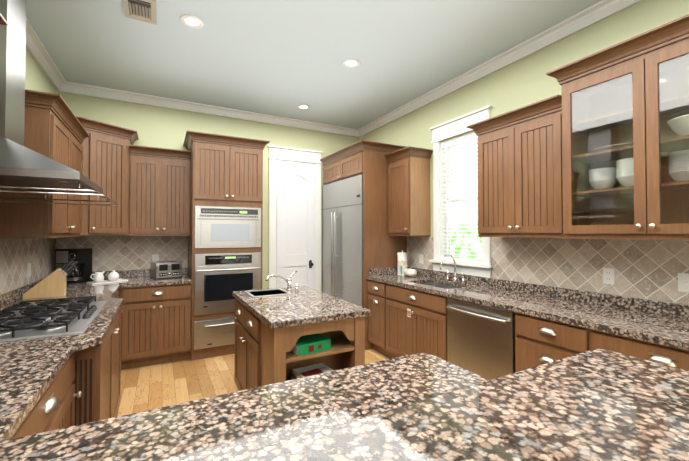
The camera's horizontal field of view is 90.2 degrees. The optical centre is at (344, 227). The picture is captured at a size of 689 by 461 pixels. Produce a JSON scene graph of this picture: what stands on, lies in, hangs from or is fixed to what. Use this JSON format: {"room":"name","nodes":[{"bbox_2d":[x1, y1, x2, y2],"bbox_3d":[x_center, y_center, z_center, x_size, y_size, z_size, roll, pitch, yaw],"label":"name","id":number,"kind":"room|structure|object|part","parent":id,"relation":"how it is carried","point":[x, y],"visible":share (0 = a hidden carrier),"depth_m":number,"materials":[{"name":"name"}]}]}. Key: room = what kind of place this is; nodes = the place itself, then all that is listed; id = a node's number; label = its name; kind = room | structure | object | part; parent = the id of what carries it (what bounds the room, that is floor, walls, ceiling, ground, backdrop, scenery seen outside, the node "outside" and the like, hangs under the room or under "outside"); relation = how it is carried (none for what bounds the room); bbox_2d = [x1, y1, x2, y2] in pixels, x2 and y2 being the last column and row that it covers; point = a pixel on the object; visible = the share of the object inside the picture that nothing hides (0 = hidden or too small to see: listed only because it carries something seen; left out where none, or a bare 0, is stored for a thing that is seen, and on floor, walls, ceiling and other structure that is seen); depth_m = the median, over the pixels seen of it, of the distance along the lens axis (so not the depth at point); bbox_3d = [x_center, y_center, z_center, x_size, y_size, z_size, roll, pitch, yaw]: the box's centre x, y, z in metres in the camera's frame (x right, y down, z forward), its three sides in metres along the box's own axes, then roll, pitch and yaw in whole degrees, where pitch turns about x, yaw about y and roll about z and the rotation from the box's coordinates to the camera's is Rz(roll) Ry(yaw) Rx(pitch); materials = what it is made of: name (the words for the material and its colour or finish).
{"room":"kitchen","nodes":[
{"label":"kitchen","id":0,"kind":"room"},
{"bbox_2d":[0,48,59,294],"bbox_3d":[-1.335,-0.118,0.196,0.120,3.130,8.390,1,-1,-28],"label":"wall","id":1,"kind":"structure","parent":0,"point":[36,79],"depth_m":3.16,"materials":[{"name":"green paint"}]},
{"bbox_2d":[0,13,7,25],"bbox_3d":[-1.511,-0.462,1.060,0.377,1.032,1.070,1,-1,-28],"label":"upper cabinet","id":2,"kind":"object","parent":1,"relation":"attached to","point":[3,21],"visible":1,"depth_m":1.59,"materials":[{"name":"brown wood"}]},
{"bbox_2d":[27,263,30,276],"bbox_3d":[-2.764,0.374,3.013,0.016,0.116,0.072,1,-1,-28],"label":"outlet","id":3,"kind":"object","parent":1,"relation":"attached to","point":[29,264],"depth_m":3.00,"materials":[{"name":"white plastic"}]},
{"bbox_2d":[0,238,59,293],"bbox_3d":[-2.200,0.126,1.940,0.007,0.699,4.249,1,-1,-28],"label":"tile backsplash","id":4,"kind":"structure","parent":1,"relation":"attached to","point":[15,254],"depth_m":2.92,"materials":[{"name":"tile"}]},
{"bbox_2d":[0,89,89,237],"bbox_3d":[-2.491,-0.432,2.888,0.377,1.032,1.178,1,-1,-28],"label":"upper cabinet","id":5,"kind":"object","parent":1,"relation":"attached to","point":[54,129],"visible":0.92,"depth_m":2.48,"materials":[{"name":"brown wood"}]},
{"bbox_2d":[0,0,118,205],"bbox_3d":[-1.873,-0.911,2.127,0.739,1.477,0.860,1,-1,-28],"label":"range hood","id":6,"kind":"object","parent":1,"relation":"attached to","point":[23,169],"visible":1,"depth_m":1.96,"materials":[{"name":"silver metal"}]},
{"bbox_2d":[60,92,359,291],"bbox_3d":[-1.504,-0.041,4.796,3.870,3.130,0.120,1,-1,-28],"label":"wall","id":7,"kind":"structure","parent":0,"point":[155,126],"depth_m":4.51,"materials":[{"name":"green paint"}]},
{"bbox_2d":[76,116,138,234],"bbox_3d":[-2.711,-0.504,3.724,0.778,1.180,0.637,1,-1,-28],"label":"upper cabinet","id":8,"kind":"object","parent":7,"relation":"attached to","point":[106,157],"visible":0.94,"depth_m":3.67,"materials":[{"name":"brown wood"}]},
{"bbox_2d":[56,237,187,270],"bbox_3d":[-2.600,0.314,4.129,1.311,0.397,0.006,1,-1,-28],"label":"tile backsplash","id":9,"kind":"structure","parent":7,"relation":"attached to","point":[108,253],"depth_m":4.13,"materials":[{"name":"tile"}]},
{"bbox_2d":[152,254,158,261],"bbox_3d":[-2.343,0.395,4.256,0.072,0.116,0.009,1,-1,-28],"label":"outlet","id":10,"kind":"object","parent":7,"relation":"attached to","point":[155,257],"depth_m":4.25,"materials":[{"name":"white plastic"}]},
{"bbox_2d":[129,145,190,235],"bbox_3d":[-2.212,-0.406,4.137,0.630,1.022,0.377,1,-1,-28],"label":"upper cabinet","id":11,"kind":"object","parent":7,"relation":"attached to","point":[159,198],"visible":0.98,"depth_m":4.01,"materials":[{"name":"brown wood"}]},
{"bbox_2d":[267,145,322,291],"bbox_3d":[-0.710,0.177,5.093,0.865,2.705,0.096,1,-1,-28],"label":"door","id":12,"kind":"structure","parent":7,"relation":"in","point":[294,209],"depth_m":5.12,"materials":[{"name":"white wood"}]},
{"bbox_2d":[117,349,389,416],"bbox_3d":[0.443,1.493,1.122,4.155,0.060,8.390,1,-1,-28],"label":"floor","id":13,"kind":"structure","parent":0,"point":[146,388],"depth_m":3.32,"materials":[{"name":"brown wood"}]},
{"bbox_2d":[10,350,81,438],"bbox_3d":[-1.407,1.027,1.160,0.678,0.874,0.951,1,-1,-28],"label":"base cabinet","id":14,"kind":"object","parent":13,"relation":"on","point":[60,405],"depth_m":1.47,"materials":[{"name":"brown wood"}]},
{"bbox_2d":[44,353,488,460],"bbox_3d":[-0.110,0.566,0.955,1.382,0.040,0.630,1,-1,-28],"label":"countertop","id":15,"kind":"structure","parent":14,"relation":"on","point":[222,427],"depth_m":1.00,"materials":[{"name":"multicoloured stone"}]},
{"bbox_2d":[82,308,121,423],"bbox_3d":[-1.860,1.042,2.085,0.752,0.874,1.252,1,-1,-28],"label":"base cabinet","id":16,"kind":"object","parent":13,"relation":"on","point":[84,386],"depth_m":1.94,"materials":[{"name":"brown wood"}]},
{"bbox_2d":[0,270,139,460],"bbox_3d":[-1.847,0.542,2.098,0.780,0.125,4.287,1,-1,-28],"label":"countertop","id":17,"kind":"structure","parent":16,"relation":"on","point":[28,367],"depth_m":1.44,"materials":[{"name":"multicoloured stone"}]},
{"bbox_2d":[23,260,77,298],"bbox_3d":[-2.446,0.429,2.870,0.342,0.294,0.114,1,-1,-28],"label":"knife block","id":18,"kind":"object","parent":17,"relation":"on","point":[53,284],"visible":1,"depth_m":2.83,"materials":[{"name":"brown wood"}]},
{"bbox_2d":[0,296,107,341],"bbox_3d":[-1.838,0.536,2.111,0.525,0.055,0.950,1,-1,-28],"label":"cooktop","id":19,"kind":"object","parent":17,"relation":"in","point":[20,320],"visible":1,"depth_m":1.99,"materials":[{"name":"silver metal"}]},
{"bbox_2d":[55,248,91,283],"bbox_3d":[-2.902,0.410,3.674,0.241,0.360,0.234,0,-1,2],"label":"coffee maker","id":20,"kind":"object","parent":17,"relation":"on","point":[81,272],"visible":0.85,"depth_m":3.61,"materials":[{"name":"black plastic"}]},
{"bbox_2d":[86,270,127,284],"bbox_3d":[-2.550,0.526,3.698,0.150,0.128,0.340,-1,-1,35],"label":"tea set","id":21,"kind":"object","parent":17,"relation":"on","point":[113,276],"visible":1,"depth_m":3.65,"materials":[{"name":"white ceramic"}]},
{"bbox_2d":[119,283,191,369],"bbox_3d":[-2.180,1.073,3.970,0.708,0.874,0.658,1,-1,-28],"label":"base cabinet","id":22,"kind":"object","parent":13,"relation":"on","point":[155,324],"visible":1,"depth_m":3.71,"materials":[{"name":"brown wood"}]},
{"bbox_2d":[136,267,191,286],"bbox_3d":[-2.158,0.573,4.000,0.650,0.125,0.640,1,-1,-28],"label":"countertop","id":23,"kind":"structure","parent":22,"relation":"on","point":[143,278],"depth_m":3.87,"materials":[{"name":"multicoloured stone"}]},
{"bbox_2d":[150,261,181,278],"bbox_3d":[-2.127,0.502,4.098,0.285,0.189,0.276,1,-1,-42],"label":"toaster","id":24,"kind":"object","parent":23,"relation":"on","point":[164,269],"visible":1,"depth_m":4.00,"materials":[{"name":"silver metal"}]},
{"bbox_2d":[183,131,269,360],"bbox_3d":[-1.501,0.224,4.319,0.940,2.585,0.711,1,-1,-28],"label":"tall cabinet","id":25,"kind":"object","parent":13,"relation":"on","point":[226,171],"depth_m":4.03,"materials":[{"name":"brown wood"}]},
{"bbox_3d":[-1.366,1.224,4.050,0.752,0.321,0.139,1,-1,-28],"label":"warming drawer","id":26,"kind":"part","parent":25,"relation":"part of","materials":[{"name":"silver metal"}]},
{"bbox_2d":[194,206,260,247],"bbox_3d":[-1.377,0.001,4.092,0.752,0.483,0.089,1,-1,-28],"label":"microwave oven","id":27,"kind":"object","parent":25,"relation":"in","point":[227,227],"visible":1,"depth_m":4.05,"materials":[{"name":"silver metal"}]},
{"bbox_2d":[194,252,260,315],"bbox_3d":[-1.363,0.655,4.054,0.752,0.693,0.150,1,-1,-28],"label":"wall oven","id":28,"kind":"object","parent":25,"relation":"in","point":[219,278],"visible":0.94,"depth_m":4.01,"materials":[{"name":"silver metal"}]},
{"bbox_2d":[234,299,364,390],"bbox_3d":[-0.417,1.053,2.727,0.739,0.874,1.162,1,-1,-28],"label":"kitchen island","id":29,"kind":"object","parent":13,"relation":"on","point":[263,355],"visible":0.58,"depth_m":2.35,"materials":[{"name":"brown wood"}]},
{"bbox_2d":[233,286,370,328],"bbox_3d":[-0.417,0.595,2.735,0.700,0.040,1.222,1,-1,-28],"label":"island countertop","id":30,"kind":"structure","parent":29,"relation":"on","point":[303,305],"depth_m":2.44,"materials":[{"name":"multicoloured stone"}]},
{"bbox_2d":[244,288,291,297],"bbox_3d":[-0.678,0.658,3.020,0.334,0.172,0.314,1,-1,-28],"label":"island sink","id":31,"kind":"object","parent":30,"relation":"in","point":[265,292],"visible":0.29,"depth_m":3.12,"materials":[{"name":"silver metal"}]},
{"bbox_2d":[266,271,297,290],"bbox_3d":[-0.566,0.495,3.118,0.337,0.172,0.156,1,-1,-28],"label":"island faucet","id":32,"kind":"object","parent":30,"relation":"on","point":[288,281],"visible":1,"depth_m":3.15,"materials":[{"name":"silver metal"}]},
{"bbox_2d":[290,334,333,379],"bbox_3d":[-0.206,0.916,2.275,0.308,0.331,0.317,1,-1,-28],"label":"boxes","id":33,"kind":"object","parent":29,"relation":"in","point":[308,344],"visible":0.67,"depth_m":2.27,"materials":[{"name":"green cardboard"}]},
{"bbox_2d":[322,174,362,306],"bbox_3d":[0.203,0.436,4.926,0.739,2.180,1.192,1,-1,-28],"label":"refrigerator","id":34,"kind":"object","parent":13,"relation":"on","point":[342,239],"visible":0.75,"depth_m":4.69,"materials":[{"name":"silver metal"}]},
{"bbox_2d":[320,140,406,349],"bbox_3d":[0.227,0.238,4.902,0.737,2.575,1.315,1,-1,-28],"label":"surround","id":35,"kind":"object","parent":13,"relation":"on","point":[382,248],"visible":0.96,"depth_m":4.36,"materials":[{"name":"brown wood"}]},
{"bbox_2d":[368,279,379,352],"bbox_3d":[0.663,1.077,4.191,0.627,0.874,0.462,1,-1,-28],"label":"base cabinet","id":36,"kind":"object","parent":13,"relation":"on","point":[373,286],"depth_m":4.12,"materials":[{"name":"brown wood"}]},
{"bbox_2d":[380,282,457,360],"bbox_3d":[0.947,1.068,3.662,0.627,0.874,1.024,1,-1,-28],"label":"base cabinet","id":37,"kind":"object","parent":13,"relation":"on","point":[403,321],"depth_m":3.49,"materials":[{"name":"brown wood"}]},
{"bbox_2d":[366,267,688,350],"bbox_3d":[2.109,0.532,1.493,0.637,0.125,6.600,1,-1,-28],"label":"countertop","id":38,"kind":"structure","parent":37,"relation":"on","point":[660,322],"depth_m":2.47,"materials":[{"name":"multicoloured stone"}]},
{"bbox_2d":[397,250,416,276],"bbox_3d":[0.758,0.445,4.265,0.152,0.310,0.355,0,-1,-15],"label":"paper towel roll","id":39,"kind":"object","parent":38,"relation":"on","point":[402,269],"visible":1,"depth_m":4.31,"materials":[{"name":"white paper"}]},
{"bbox_2d":[422,282,461,288],"bbox_3d":[1.001,0.731,3.602,0.400,0.202,0.600,1,-1,-28],"label":"sink","id":40,"kind":"object","parent":38,"relation":"in","point":[439,285],"visible":0.02,"depth_m":3.86,"materials":[{"name":"silver metal"}]},
{"bbox_2d":[440,253,464,282],"bbox_3d":[1.119,0.434,3.653,0.242,0.310,0.285,1,-1,-28],"label":"kitchen faucet","id":41,"kind":"object","parent":38,"relation":"on","point":[447,271],"visible":1,"depth_m":3.69,"materials":[{"name":"silver metal"}]},
{"bbox_2d":[446,297,514,379],"bbox_3d":[1.308,1.057,2.901,0.675,0.872,0.647,1,-1,-28],"label":"dishwasher","id":42,"kind":"object","parent":13,"relation":"on","point":[480,340],"visible":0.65,"depth_m":2.73,"materials":[{"name":"silver metal"}]},
{"bbox_2d":[515,312,688,372],"bbox_3d":[1.982,1.036,1.699,0.658,0.874,2.098,1,-1,-28],"label":"base cabinet","id":43,"kind":"object","parent":13,"relation":"on","point":[539,341],"visible":0.33,"depth_m":2.16,"materials":[{"name":"brown wood"}]},
{"bbox_3d":[-0.314,0.942,0.723,2.190,1.029,0.826,1,-1,-28],"label":"base cabinet","id":44,"kind":"object","parent":13,"relation":"on","visible":0},
{"bbox_2d":[220,349,688,460],"bbox_3d":[-0.077,0.401,0.405,2.281,0.040,0.406,1,-1,-28],"label":"countertop","id":45,"kind":"structure","parent":44,"relation":"on","point":[599,405],"depth_m":0.67,"materials":[{"name":"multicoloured stone"}]},
{"bbox_2d":[26,0,600,128],"bbox_3d":[0.443,-1.696,1.175,4.155,0.060,8.390,1,-1,-28],"label":"ceiling","id":46,"kind":"structure","parent":0,"point":[283,58],"depth_m":3.10,"materials":[{"name":"white paint"}]},
{"bbox_2d":[122,0,156,24],"bbox_3d":[-1.530,-1.634,2.567,0.215,0.017,0.310,1,-1,-28],"label":"ceiling vent","id":47,"kind":"object","parent":46,"relation":"in","point":[143,10],"visible":1,"depth_m":2.58,"materials":[{"name":"beige metal"}]},
{"bbox_2d":[180,15,203,28],"bbox_3d":[-1.212,-1.636,2.732,0.175,0.008,0.175,0,-1,17],"label":"recessed light","id":48,"kind":"object","parent":46,"relation":"in","point":[192,21],"depth_m":2.73,"materials":[{"name":"white"}]},
{"bbox_2d":[297,104,309,109],"bbox_3d":[-0.545,-1.605,4.576,0.175,0.008,0.175,0,-1,17],"label":"recessed light","id":49,"kind":"object","parent":46,"relation":"in","point":[302,106],"depth_m":4.56,"materials":[{"name":"white"}]},
{"bbox_2d":[343,59,359,67],"bbox_3d":[0.070,-1.624,3.409,0.175,0.008,0.175,0,-1,17],"label":"recessed light","id":50,"kind":"object","parent":46,"relation":"in","point":[350,63],"depth_m":3.41,"materials":[{"name":"white"}]},
{"bbox_2d":[360,0,688,304],"bbox_3d":[2.220,-0.086,2.102,0.120,3.130,8.390,1,-1,-28],"label":"wall","id":51,"kind":"structure","parent":0,"point":[527,80],"depth_m":3.11,"materials":[{"name":"green paint"}]},
{"bbox_2d":[26,0,642,136],"bbox_3d":[0.443,-1.616,1.173,3.911,0.098,8.148,1,-1,-28],"label":"crown molding","id":52,"kind":"structure","parent":51,"relation":"attached to","point":[563,29],"depth_m":3.83,"materials":[{"name":"white wood"}]},
{"bbox_2d":[384,146,432,235],"bbox_3d":[0.793,-0.409,4.238,0.377,1.032,0.495,1,-1,-28],"label":"upper cabinet","id":53,"kind":"object","parent":51,"relation":"attached to","point":[409,214],"visible":0.96,"depth_m":4.12,"materials":[{"name":"brown wood"}]},
{"bbox_2d":[407,237,433,269],"bbox_3d":[0.950,0.317,4.328,0.007,0.397,0.513,1,-1,-28],"label":"tile backsplash","id":54,"kind":"structure","parent":51,"relation":"attached to","point":[416,246],"depth_m":4.31,"materials":[{"name":"tile"}]},
{"bbox_2d":[419,254,422,263],"bbox_3d":[0.955,0.395,4.292,0.016,0.116,0.072,1,-1,-28],"label":"outlet","id":55,"kind":"object","parent":51,"relation":"attached to","point":[420,255],"depth_m":4.29,"materials":[{"name":"white plastic"}]},
{"bbox_2d":[429,105,492,277],"bbox_3d":[1.293,-0.346,3.776,0.187,1.703,0.850,1,-1,-28],"label":"window","id":56,"kind":"structure","parent":51,"relation":"in","point":[454,127],"depth_m":3.94,"materials":[{"name":"white"}]},
{"bbox_2d":[441,134,481,262],"bbox_3d":[1.293,-0.302,3.775,0.060,1.353,0.578,1,-1,-28],"label":"window blinds","id":57,"kind":"object","parent":56,"relation":"attached to","point":[460,141],"visible":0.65,"depth_m":3.78,"materials":[{"name":"white plastic"}]},
{"bbox_2d":[466,95,562,237],"bbox_3d":[1.502,-0.431,2.915,0.377,1.032,0.838,1,-1,-28],"label":"upper cabinet","id":58,"kind":"object","parent":51,"relation":"attached to","point":[520,189],"visible":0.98,"depth_m":2.76,"materials":[{"name":"brown wood"}]},
{"bbox_2d":[491,238,688,304],"bbox_3d":[2.700,0.263,1.066,0.007,0.397,5.283,1,-1,-28],"label":"tile backsplash","id":59,"kind":"structure","parent":51,"relation":"attached to","point":[648,269],"depth_m":2.57,"materials":[{"name":"tile"}]},
{"bbox_2d":[603,268,614,284],"bbox_3d":[1.922,0.355,2.496,0.010,0.116,0.072,1,-1,-28],"label":"outlet","id":60,"kind":"object","parent":51,"relation":"attached to","point":[609,278],"depth_m":2.49,"materials":[{"name":"white plastic"}]},
{"bbox_2d":[546,14,688,240],"bbox_3d":[1.920,-0.530,2.107,0.407,1.212,1.120,1,-1,-28],"label":"upper cabinet","id":61,"kind":"object","parent":51,"relation":"attached to","point":[634,90],"depth_m":2.18,"materials":[{"name":"brown wood"}]},
{"bbox_2d":[588,158,633,189],"label":"dishes","id":62,"kind":"object","parent":61,"relation":"in","point":[611,178],"depth_m":2.33,"materials":[{"name":"white ceramic"}]},
{"bbox_2d":[590,143,632,152],"label":"dishes","id":63,"kind":"object","parent":61,"relation":"in","point":[617,145],"depth_m":2.25,"materials":[{"name":"white ceramic"}]},
{"bbox_2d":[667,114,688,135],"label":"dishes","id":64,"kind":"object","parent":61,"relation":"in","point":[682,118],"depth_m":1.97,"materials":[{"name":"white ceramic"}]},
{"bbox_2d":[668,149,688,181],"label":"dishes","id":65,"kind":"object","parent":61,"relation":"in","point":[674,172],"depth_m":2.02,"materials":[{"name":"white ceramic"}]},
{"bbox_2d":[678,273,688,292],"bbox_3d":[2.115,0.345,2.129,0.016,0.116,0.072,1,-1,-28],"label":"outlet","id":66,"kind":"object","parent":51,"relation":"attached to","point":[683,278],"depth_m":2.14,"materials":[{"name":"white plastic"}]},
{"label":"outside","id":67,"kind":"structure","parent":0,"visible":0},
{"bbox_2d":[451,141,481,258],"bbox_3d":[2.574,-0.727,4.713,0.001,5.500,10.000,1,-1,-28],"label":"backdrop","id":68,"kind":"structure","parent":67,"point":[463,252],"depth_m":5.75,"materials":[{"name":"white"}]}
]}

